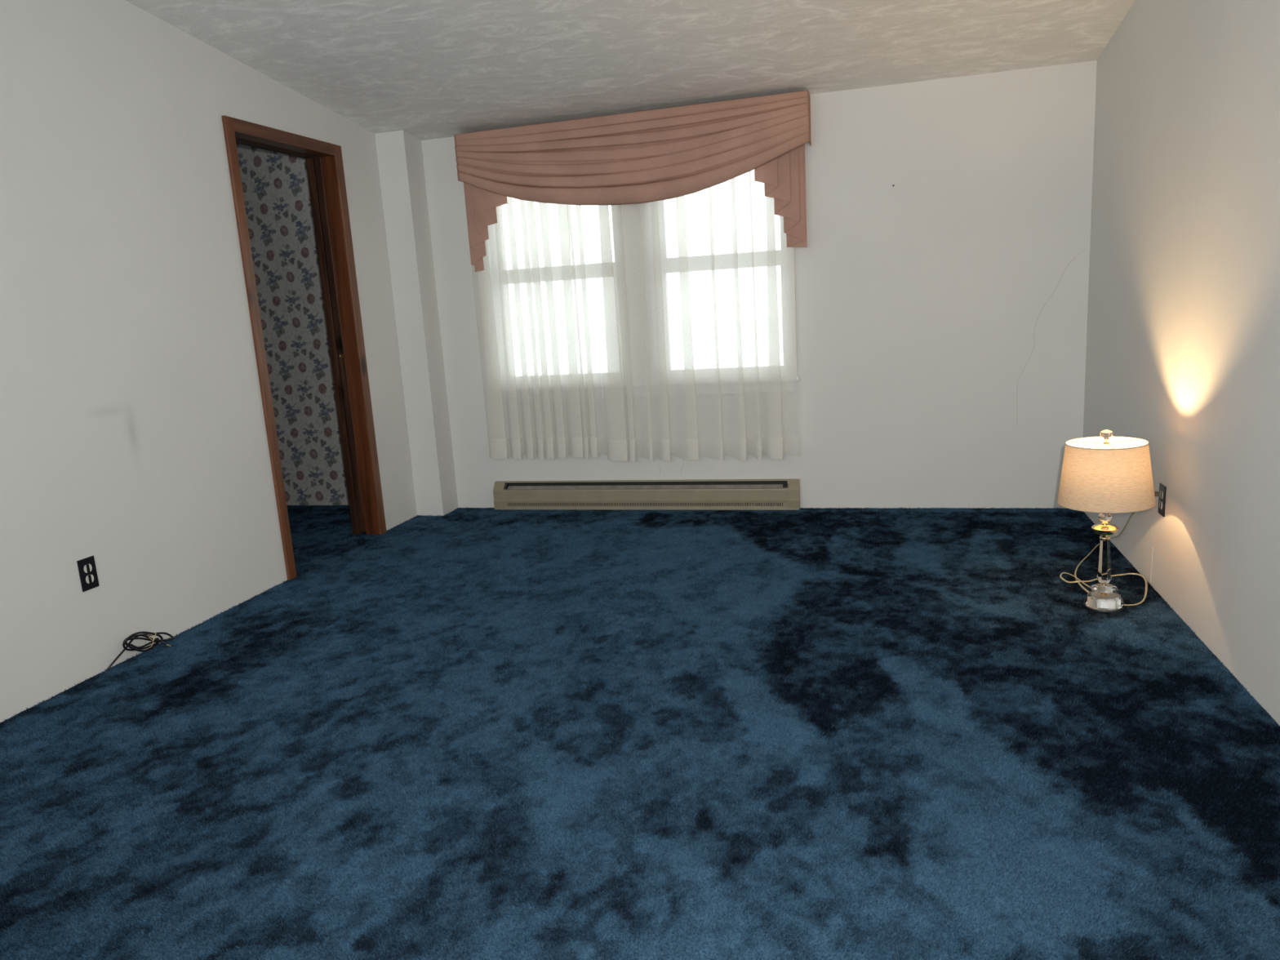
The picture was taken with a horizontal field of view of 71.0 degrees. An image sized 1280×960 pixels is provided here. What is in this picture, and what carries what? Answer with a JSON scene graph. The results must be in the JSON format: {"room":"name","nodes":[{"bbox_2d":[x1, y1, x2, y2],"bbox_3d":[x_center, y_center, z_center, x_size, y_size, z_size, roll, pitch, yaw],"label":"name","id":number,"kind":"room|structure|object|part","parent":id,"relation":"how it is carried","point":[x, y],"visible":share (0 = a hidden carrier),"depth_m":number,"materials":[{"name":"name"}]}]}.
{"room":"empty living room","nodes":[
{"label":"empty living room","id":0,"kind":"room"},
{"bbox_2d":[0,0,417,722],"bbox_3d":[-2.245,-0.630,2.473,0.170,3.027,6.310,0,12,15],"label":"wall","id":1,"kind":"structure","parent":0,"point":[133,434],"depth_m":3.36,"materials":[{"name":"paint"}]},
{"bbox_2d":[76,555,99,591],"bbox_3d":[-1.957,0.332,3.184,0.007,0.114,0.070,0,12,15],"label":"power outlet","id":2,"kind":"object","parent":1,"relation":"attached to","point":[87,571],"visible":1,"depth_m":3.18,"materials":[{"name":"black plastic"}]},
{"bbox_2d":[84,564,92,573],"bbox_3d":[-1.956,0.313,3.180,0.002,0.028,0.033,0,12,15],"label":"receptacle","id":3,"kind":"object","parent":2,"relation":"attached to","point":[87,567],"depth_m":3.18,"materials":[{"name":"white plastic"}]},
{"bbox_2d":[85,574,93,583],"bbox_3d":[-1.954,0.351,3.187,0.002,0.028,0.033,0,12,15],"label":"receptacle","id":4,"kind":"object","parent":2,"relation":"attached to","point":[89,578],"depth_m":3.19,"materials":[{"name":"white plastic"}]},
{"bbox_2d":[221,115,386,580],"bbox_3d":[-1.698,-0.634,4.495,0.186,2.083,0.890,0,12,15],"label":"door frame","id":5,"kind":"structure","parent":1,"relation":"in","point":[324,160],"depth_m":4.75,"materials":[{"name":"brown wood"}]},
{"bbox_3d":[-1.721,-0.550,4.077,0.016,2.083,0.054,0,12,15],"label":"casing","id":6,"kind":"part","parent":5,"relation":"part of","materials":[{"name":"brown wood"}]},
{"bbox_3d":[-1.678,-1.625,4.270,0.015,0.057,0.770,0,12,15],"label":"head casing","id":7,"kind":"part","parent":5,"relation":"part of","materials":[{"name":"brown wood"}]},
{"bbox_3d":[-1.619,-0.709,4.900,0.038,2.038,0.053,0,12,15],"label":"sliding door","id":8,"kind":"part","parent":5,"relation":"part of","materials":[{"name":"brown wood"}]},
{"bbox_3d":[-1.513,-0.718,4.860,0.016,2.083,0.061,0,12,15],"label":"casing","id":9,"kind":"part","parent":5,"relation":"part of","materials":[{"name":"brown wood"}]},
{"bbox_2d":[235,142,348,505],"bbox_3d":[-2.534,-1.044,5.867,2.130,2.550,0.140,0,12,15],"label":"wall","id":10,"kind":"structure","parent":0,"point":[276,189],"depth_m":5.72,"materials":[{"name":"paper"}]},
{"bbox_2d":[125,0,1135,140],"bbox_3d":[-0.439,-1.778,1.751,4.051,0.932,6.557,0,12,15],"label":"ceiling","id":11,"kind":"structure","parent":0,"point":[425,69],"depth_m":3.95,"materials":[{"name":"paint"}]},
{"bbox_2d":[0,505,1279,959],"bbox_3d":[-1.377,0.794,2.543,6.051,0.012,6.340,0,12,15],"label":"floor","id":12,"kind":"structure","parent":0,"point":[466,733],"depth_m":2.39,"materials":[{"name":"blue carpet"}]},
{"bbox_2d":[106,631,173,671],"bbox_3d":[-1.854,0.611,3.365,0.090,0.106,0.304,0,12,15],"label":"cable bundle","id":13,"kind":"object","parent":12,"relation":"on","point":[146,634],"visible":1,"depth_m":3.38,"materials":[{"name":"black plastic"}]},
{"bbox_2d":[1057,429,1159,612],"bbox_3d":[1.844,0.072,3.532,0.333,0.657,1.037,2,13,28],"label":"table lamp","id":14,"kind":"object","parent":12,"relation":"on","point":[1107,474],"visible":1,"depth_m":3.12,"materials":[{"name":"fabric"}]},
{"bbox_3d":[1.600,-0.135,3.219,0.104,0.003,0.064,-2,11,15],"label":"spider arm","id":15,"kind":"part","parent":14,"relation":"part of"},
{"bbox_3d":[1.849,0.186,3.626,0.314,0.374,0.873,-2,11,15],"label":"cord","id":16,"kind":"part","parent":14,"relation":"part of","materials":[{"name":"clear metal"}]},
{"bbox_3d":[1.697,0.460,3.284,0.126,0.008,0.126,-2,11,15],"label":"plate","id":17,"kind":"part","parent":14,"relation":"part of","materials":[{"name":"metal"}]},
{"bbox_3d":[1.656,-0.026,3.190,0.312,0.215,0.312,-2,11,15],"label":"lamp shade","id":18,"kind":"part","parent":14,"relation":"part of","materials":[{"name":"beige fabric"}]},
{"bbox_3d":[1.647,-0.139,3.169,0.018,0.020,0.018,-2,11,15],"label":"finial stem","id":19,"kind":"part","parent":14,"relation":"part of","materials":[{"name":"gold metal"}]},
{"bbox_2d":[421,60,1097,508],"bbox_3d":[0.526,-0.913,5.012,3.881,2.264,0.151,0,12,15],"label":"wall","id":20,"kind":"structure","parent":0,"point":[941,311],"depth_m":4.68,"materials":[{"name":"paint"}]},
{"bbox_2d":[374,130,458,515],"bbox_3d":[-1.309,-0.873,5.321,0.176,2.244,0.204,0,12,15],"label":"pillar","id":21,"kind":"structure","parent":20,"relation":"attached to","point":[399,153],"depth_m":5.24,"materials":[{"name":"paint"}]},
{"bbox_2d":[453,90,811,271],"bbox_3d":[-0.062,-1.576,4.848,1.936,0.760,0.185,0,12,15],"label":"swag valance","id":22,"kind":"object","parent":20,"relation":"attached to","point":[658,154],"visible":1,"depth_m":4.72,"materials":[{"name":"pink fabric"}]},
{"bbox_2d":[471,196,606,459],"bbox_3d":[-0.604,-1.023,5.140,0.742,1.826,0.079,0,12,15],"label":"sheer curtain","id":23,"kind":"object","parent":22,"relation":"hanging from","point":[535,292],"visible":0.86,"depth_m":5.17,"materials":[{"name":"white fabric"}]},
{"bbox_2d":[590,169,799,462],"bbox_3d":[0.289,-1.019,4.904,1.107,1.849,0.083,0,12,15],"label":"sheer curtain","id":24,"kind":"object","parent":22,"relation":"hanging from","point":[695,291],"visible":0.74,"depth_m":4.93,"materials":[{"name":"white fabric"}]},
{"bbox_2d":[493,479,799,510],"bbox_3d":[0.003,0.087,5.252,1.838,0.165,0.064,0,12,15],"label":"baseboard heater","id":25,"kind":"object","parent":20,"relation":"attached to","point":[695,494],"visible":1,"depth_m":5.22,"materials":[{"name":"beige metal"}]},
{"bbox_2d":[506,502,783,506],"bbox_3d":[-0.003,0.142,5.236,1.671,0.022,0.002,0,12,15],"label":"grille","id":26,"kind":"object","parent":25,"relation":"attached to","point":[520,504],"depth_m":5.22,"materials":[{"name":"beige metal"}]},
{"bbox_3d":[-0.002,0.091,5.233,1.830,0.082,0.024,0,12,15],"label":"panel","id":27,"kind":"part","parent":25,"relation":"part of","materials":[{"name":"beige metal"}]},
{"bbox_2d":[494,479,799,483],"bbox_3d":[0.003,0.005,5.256,1.838,0.006,0.024,0,12,15],"label":"hood","id":28,"kind":"object","parent":25,"relation":"attached to","point":[695,481],"depth_m":5.21,"materials":[{"name":"beige metal"}]},
{"bbox_3d":[0.007,0.158,5.263,1.830,0.022,0.054,0,12,15],"label":"foot rail","id":29,"kind":"part","parent":25,"relation":"part of","materials":[{"name":"beige metal"}]},
{"bbox_2d":[794,266,797,375],"bbox_3d":[0.809,-1.219,4.785,0.027,1.323,0.014,0,12,15],"label":"trim","id":30,"kind":"structure","parent":20,"relation":"attached to","point":[794,267],"depth_m":4.87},
{"bbox_2d":[1083,0,1279,725],"bbox_3d":[1.504,-0.651,1.436,0.151,3.027,6.237,0,12,15],"label":"wall","id":31,"kind":"structure","parent":0,"point":[1183,351],"depth_m":2.94,"materials":[{"name":"paint"}]},
{"bbox_2d":[1157,483,1166,516],"bbox_3d":[1.934,0.074,3.326,0.007,0.114,0.070,0,12,15],"label":"power outlet","id":32,"kind":"object","parent":31,"relation":"attached to","point":[1162,499],"visible":1,"depth_m":3.32,"materials":[{"name":"black plastic"}]},
{"bbox_2d":[1159,500,1162,509],"bbox_3d":[1.933,0.093,3.330,0.002,0.028,0.033,0,12,15],"label":"receptacle","id":33,"kind":"object","parent":32,"relation":"attached to","point":[1160,501],"depth_m":3.33,"materials":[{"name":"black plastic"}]},
{"bbox_2d":[1160,490,1163,498],"bbox_3d":[1.931,0.055,3.323,0.002,0.028,0.033,0,12,15],"label":"receptacle","id":34,"kind":"object","parent":32,"relation":"attached to","point":[1161,491],"depth_m":3.32,"materials":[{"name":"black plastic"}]},
{"label":"outside","id":35,"kind":"structure","parent":0,"visible":0},
{"bbox_2d":[597,327,601,372],"bbox_3d":[9.457,-7.270,46.219,80.000,0.100,84.813,0,12,15],"label":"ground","id":36,"kind":"structure","parent":35,"point":[597,327],"depth_m":45.47,"materials":[{"name":"white"}]}
]}

